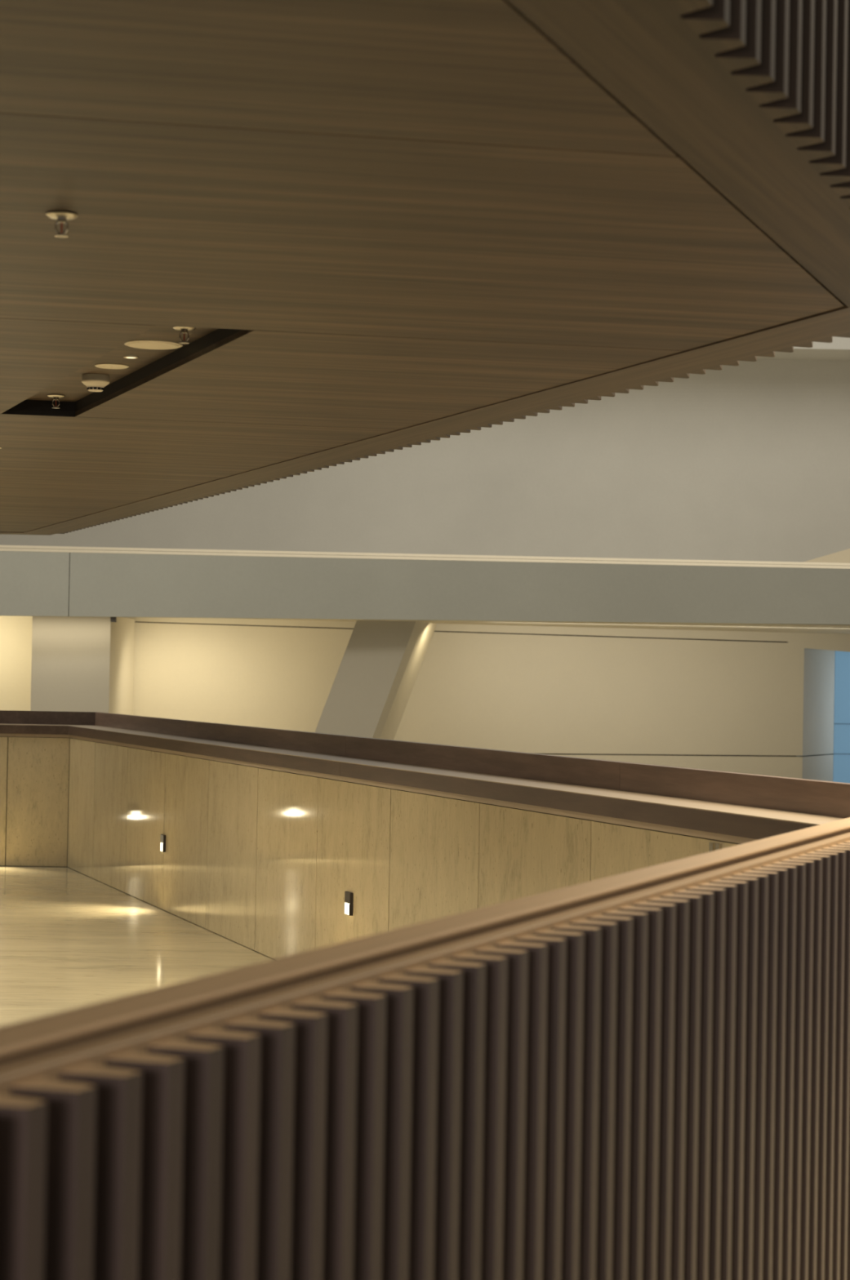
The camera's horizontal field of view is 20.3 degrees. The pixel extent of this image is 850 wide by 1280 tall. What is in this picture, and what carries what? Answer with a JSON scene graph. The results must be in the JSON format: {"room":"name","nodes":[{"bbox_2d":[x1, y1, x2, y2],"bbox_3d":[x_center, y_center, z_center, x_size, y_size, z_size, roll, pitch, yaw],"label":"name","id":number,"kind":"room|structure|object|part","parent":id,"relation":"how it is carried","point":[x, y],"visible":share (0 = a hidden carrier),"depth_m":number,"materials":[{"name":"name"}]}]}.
{"room":"building atrium","nodes":[
{"label":"building atrium","id":0,"kind":"room"},
{"bbox_2d":[0,733,70,866],"bbox_3d":[-7.964,1.292,20.405,10.121,1.135,0.227,1,-1,0],"label":"wall","id":1,"kind":"structure","parent":0,"point":[34,768],"depth_m":20.30,"materials":[{"name":"beige"}]},
{"bbox_3d":[-4.205,1.371,20.309,1.233,1.101,0.028,1,-1,0],"label":"stone panel","id":2,"kind":"part","parent":1,"relation":"part of","materials":[{"name":"stone"}]},
{"bbox_3d":[-8.029,0.735,20.318,9.971,0.026,0.034,1,-1,0],"label":"shadow trim","id":3,"kind":"part","parent":1,"relation":"part of","materials":[{"name":"brown wood"}]},
{"bbox_2d":[0,865,273,1026],"bbox_3d":[-2.535,1.946,15.468,23.000,0.154,37.000,1,-1,0],"label":"floor","id":4,"kind":"structure","parent":0,"point":[70,939],"depth_m":14.42,"materials":[{"name":"stone"}]},
{"bbox_2d":[30,616,134,715],"bbox_3d":[-3.992,0.891,27.642,0.977,2.330,1.530,1,-1,0],"label":"pillar","id":5,"kind":"structure","parent":4,"relation":"on","point":[79,664],"depth_m":26.90,"materials":[{"name":"paint"}]},
{"bbox_2d":[315,619,436,739],"bbox_3d":[-0.750,0.949,27.562,1.747,2.330,1.250,1,-1,0],"label":"column","id":6,"kind":"structure","parent":4,"relation":"on","point":[375,677],"depth_m":26.95,"materials":[{"name":"paint"}]},
{"bbox_2d":[0,817,849,1279],"bbox_3d":[-0.041,1.060,3.207,0.181,1.290,8.200,1,-1,21],"label":"balustrade","id":7,"kind":"object","parent":4,"relation":"on","point":[642,1073],"visible":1,"depth_m":3.31,"materials":[{"name":"brown wood"}]},
{"bbox_3d":[-0.076,0.419,3.236,0.080,0.008,8.200,1,-1,21],"label":"handrail","id":8,"kind":"part","parent":7,"relation":"part of","materials":[{"name":"brown wood"}]},
{"bbox_2d":[66,734,758,959],"bbox_3d":[-0.769,1.310,13.915,0.224,1.135,13.654,1,-1,-19],"label":"wall","id":9,"kind":"structure","parent":0,"point":[264,859],"depth_m":13.21,"materials":[{"name":"beige stone"}]},
{"bbox_3d":[-2.856,1.386,19.755,0.028,1.101,1.142,1,-1,-19],"label":"stone panel","id":10,"kind":"part","parent":9,"relation":"part of","materials":[{"name":"stone"}]},
{"bbox_3d":[-2.461,1.373,18.595,0.028,1.101,1.292,1,-1,-19],"label":"stone panel","id":11,"kind":"part","parent":9,"relation":"part of","materials":[{"name":"stone"}]},
{"bbox_3d":[-2.042,1.359,17.364,0.028,1.101,1.292,1,-1,-19],"label":"stone panel","id":12,"kind":"part","parent":9,"relation":"part of","materials":[{"name":"stone"}]},
{"bbox_2d":[160,834,165,852],"bbox_3d":[-1.851,1.434,16.721,0.020,0.120,0.100,1,-1,-19],"label":"wall light","id":13,"kind":"object","parent":9,"relation":"attached to","point":[162,837],"visible":1,"depth_m":16.68,"materials":[{"name":"brown metal"}]},
{"bbox_3d":[-1.836,1.463,16.676,0.020,0.062,0.006,1,-1,-19],"label":"plate","id":14,"kind":"part","parent":13,"relation":"part of","materials":[{"name":"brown metal"}]},
{"bbox_3d":[-1.623,1.346,16.131,0.028,1.101,1.297,1,-1,-19],"label":"stone panel","id":15,"kind":"part","parent":9,"relation":"part of","materials":[{"name":"stone"}]},
{"bbox_3d":[-1.209,1.332,14.916,0.028,1.101,1.253,1,-1,-19],"label":"stone panel","id":16,"kind":"part","parent":9,"relation":"part of","materials":[{"name":"stone"}]},
{"bbox_3d":[-0.797,1.319,13.704,0.028,1.101,1.291,1,-1,-19],"label":"stone panel","id":17,"kind":"part","parent":9,"relation":"part of","materials":[{"name":"stone"}]},
{"bbox_2d":[344,891,353,915],"bbox_3d":[-0.402,1.387,12.465,0.020,0.120,0.100,1,-1,-19],"label":"wall light","id":18,"kind":"object","parent":9,"relation":"attached to","point":[348,904],"visible":1,"depth_m":12.43,"materials":[{"name":"brown metal"}]},
{"bbox_3d":[-0.388,1.415,12.420,0.020,0.062,0.006,1,-1,-19],"label":"plate","id":19,"kind":"part","parent":18,"relation":"part of","materials":[{"name":"brown metal"}]},
{"bbox_3d":[-0.377,1.305,12.472,0.028,1.101,1.296,1,-1,-19],"label":"stone panel","id":20,"kind":"part","parent":9,"relation":"part of","materials":[{"name":"stone"}]},
{"bbox_3d":[-0.841,0.753,13.870,0.034,0.026,13.603,1,-1,-19],"label":"shadow trim","id":21,"kind":"part","parent":9,"relation":"part of","materials":[{"name":"brown wood"}]},
{"bbox_2d":[0,710,849,839],"bbox_3d":[-3.515,0.641,16.494,19.630,0.193,7.042,0,-1,42],"label":"coping","id":22,"kind":"object","parent":9,"relation":"on","point":[744,805],"visible":0.96,"depth_m":10.62,"materials":[{"name":"brown wood"}]},
{"bbox_3d":[0.041,1.291,11.242,0.028,1.101,1.285,1,-1,-19],"label":"stone panel","id":23,"kind":"part","parent":9,"relation":"part of","materials":[{"name":"stone"}]},
{"bbox_3d":[0.457,1.277,10.020,0.028,1.101,1.280,1,-1,-19],"label":"stone panel","id":24,"kind":"part","parent":9,"relation":"part of","materials":[{"name":"stone"}]},
{"bbox_3d":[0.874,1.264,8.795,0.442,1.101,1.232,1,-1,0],"label":"stone panel","id":25,"kind":"part","parent":9,"relation":"part of","materials":[{"name":"stone"}]},
{"bbox_2d":[708,842,721,852],"bbox_3d":[1.022,0.754,8.334,0.012,0.078,0.080,1,-1,-19],"label":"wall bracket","id":26,"kind":"object","parent":9,"relation":"attached to","point":[713,846],"visible":0.36,"depth_m":8.34,"materials":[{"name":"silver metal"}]},
{"bbox_2d":[0,0,849,535],"bbox_3d":[-4.746,-1.751,8.254,12.447,1.504,19.505,1,-1,0],"label":"ceiling","id":27,"kind":"structure","parent":0,"point":[379,226],"depth_m":5.43,"materials":[{"name":"brown wood"}]},
{"bbox_3d":[-6.490,-0.918,15.546,8.989,0.020,4.421,1,-1,0],"label":"panel","id":28,"kind":"part","parent":27,"relation":"part of","materials":[{"name":"brown wood"}]},
{"bbox_2d":[46,394,65,408],"bbox_3d":[-1.483,-0.958,9.518,0.074,0.052,0.074,1,-1,0],"label":"sprinkler","id":29,"kind":"object","parent":27,"relation":"attached to","point":[55,397],"visible":1,"depth_m":9.51,"materials":[{"name":"silver metal"}]},
{"bbox_2d":[45,210,77,237],"bbox_3d":[-0.836,-0.954,5.449,0.074,0.052,0.074,1,-1,0],"label":"sprinkler","id":30,"kind":"object","parent":27,"relation":"attached to","point":[62,217],"visible":1,"depth_m":5.44,"materials":[{"name":"silver metal"}]},
{"bbox_3d":[-0.844,-0.948,5.448,0.015,0.034,0.005,1,-1,-6],"label":"frame arm","id":31,"kind":"part","parent":30,"relation":"part of","materials":[{"name":"silver metal"}]},
{"bbox_3d":[-0.836,-0.948,5.449,0.005,0.026,0.005,1,-1,0],"label":"bulb","id":32,"kind":"part","parent":30,"relation":"part of","materials":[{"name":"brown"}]},
{"bbox_3d":[-0.828,-0.948,5.450,0.015,0.034,0.005,1,-1,-6],"label":"frame arm","id":33,"kind":"part","parent":30,"relation":"part of","materials":[{"name":"silver metal"}]},
{"bbox_3d":[-6.162,-1.053,7.424,10.377,0.020,2.643,1,-1,-12],"label":"panel","id":34,"kind":"part","parent":27,"relation":"part of","materials":[{"name":"brown wood"}]},
{"bbox_2d":[81,373,109,391],"bbox_3d":[-1.235,-0.962,8.878,0.105,0.058,0.105,1,-1,0],"label":"smoke detector","id":35,"kind":"object","parent":27,"relation":"attached to","point":[94,382],"visible":1,"depth_m":8.84,"materials":[{"name":"beige plastic"}]},
{"bbox_3d":[-6.290,-0.960,12.928,10.123,0.020,2.663,1,-1,-12],"label":"panel","id":36,"kind":"part","parent":27,"relation":"part of","materials":[{"name":"brown wood"}]},
{"bbox_2d":[94,363,128,368],"bbox_3d":[-1.134,-0.990,8.578,0.124,0.008,0.124,1,-1,0],"label":"cover plate","id":37,"kind":"object","parent":27,"relation":"attached to","point":[105,366],"visible":1,"depth_m":8.55,"materials":[{"name":"beige plastic"}]},
{"bbox_3d":[-1.126,-1.001,8.453,0.297,0.010,2.718,1,-1,-20],"label":"recess panel","id":38,"kind":"part","parent":27,"relation":"part of","materials":[{"name":"brown wood"}]},
{"bbox_2d":[123,355,137,358],"bbox_3d":[-1.034,-0.994,8.328,0.052,0.004,0.052,1,-1,0],"label":"recessed light","id":39,"kind":"object","parent":27,"relation":"in","point":[124,357],"visible":1,"depth_m":8.31,"materials":[{"name":"beige plastic"}]},
{"bbox_2d":[124,339,182,349],"bbox_3d":[-0.917,-0.996,7.998,0.196,0.009,0.196,1,-1,0],"label":"ceiling speaker","id":40,"kind":"object","parent":27,"relation":"attached to","point":[139,344],"visible":0.98,"depth_m":7.96,"materials":[{"name":"beige plastic"}]},
{"bbox_2d":[128,342,177,349],"bbox_3d":[-0.917,-0.993,7.998,0.168,0.004,0.168,2,-1,-40],"label":"grille","id":41,"kind":"object","parent":40,"relation":"attached to","point":[146,345],"depth_m":7.98,"materials":[{"name":"beige plastic"}]},
{"bbox_2d":[173,326,195,343],"bbox_3d":[-0.772,-0.978,7.598,0.074,0.052,0.074,1,-1,0],"label":"sprinkler","id":42,"kind":"object","parent":27,"relation":"attached to","point":[184,330],"visible":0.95,"depth_m":7.59,"materials":[{"name":"silver metal"}]},
{"bbox_3d":[-5.818,-0.998,10.255,11.105,0.020,2.753,1,-1,-12],"label":"panel","id":43,"kind":"part","parent":27,"relation":"part of","materials":[{"name":"brown wood"}]},
{"bbox_3d":[-5.236,-1.126,2.216,11.489,0.020,5.063,1,-1,0],"label":"panel","id":44,"kind":"part","parent":27,"relation":"part of","materials":[{"name":"brown wood"}]},
{"bbox_3d":[-0.309,-0.927,8.619,1.354,0.020,2.876,1,-1,-20],"label":"panel","id":45,"kind":"part","parent":27,"relation":"part of","materials":[{"name":"brown wood"}]},
{"bbox_3d":[-4.909,-1.073,4.952,12.146,0.020,5.087,1,-1,0],"label":"panel","id":46,"kind":"part","parent":27,"relation":"part of","materials":[{"name":"brown wood"}]},
{"bbox_2d":[0,615,849,781],"bbox_3d":[-2.246,0.934,29.467,19.000,2.370,1.143,1,-1,-17],"label":"wall","id":47,"kind":"structure","parent":0,"point":[746,702],"depth_m":30.00,"materials":[{"name":"grey paint"}]},
{"bbox_3d":[-7.353,0.806,27.358,8.000,2.370,0.050,1,-1,-17],"label":"wall panel","id":48,"kind":"part","parent":47,"relation":"part of","materials":[{"name":"paint"}]},
{"bbox_3d":[0.608,0.650,29.760,8.620,1.532,0.050,1,-1,-17],"label":"wall panel","id":49,"kind":"part","parent":47,"relation":"part of","materials":[{"name":"paint"}]},
{"bbox_3d":[0.611,1.804,29.748,8.670,0.745,0.050,1,-1,-17],"label":"wall panel","id":50,"kind":"part","parent":47,"relation":"part of","materials":[{"name":"paint"}]},
{"bbox_2d":[832,650,849,782],"bbox_3d":[6.674,1.182,32.484,2.200,2.300,0.410,1,-1,0],"label":"window","id":51,"kind":"structure","parent":47,"relation":"in","point":[841,773],"depth_m":32.30,"materials":[{"name":"blue glass"}]},
{"bbox_3d":[6.666,1.904,32.426,2.210,0.655,0.050,1,-1,-7],"label":"pane","id":52,"kind":"part","parent":51,"relation":"part of","materials":[{"name":"blue glass"}]},
{"bbox_3d":[6.689,0.597,32.449,2.210,1.130,0.050,1,-1,-7],"label":"pane","id":53,"kind":"part","parent":51,"relation":"part of","materials":[{"name":"blue glass"}]},
{"bbox_3d":[6.675,1.369,32.436,2.210,0.405,0.050,1,-1,-7],"label":"pane","id":54,"kind":"part","parent":51,"relation":"part of","materials":[{"name":"blue glass"}]},
{"bbox_2d":[0,545,849,634],"bbox_3d":[-1.491,-0.510,29.796,21.000,0.847,8.434,1,-1,0],"label":"beam","id":55,"kind":"structure","parent":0,"point":[716,595],"depth_m":26.36,"materials":[{"name":"grey paint"}]},
{"bbox_3d":[-7.456,-0.646,25.876,7.092,0.769,0.100,1,-1,-4],"label":"fascia panel","id":56,"kind":"part","parent":55,"relation":"part of","materials":[{"name":"paint"}]},
{"bbox_2d":[803,548,849,563],"bbox_3d":[6.723,-1.235,30.028,4.600,2.050,2.000,1,-1,0],"label":"wall","id":57,"kind":"structure","parent":0,"point":[841,557],"depth_m":29.02,"materials":[{"name":"beige paint"}]}
]}

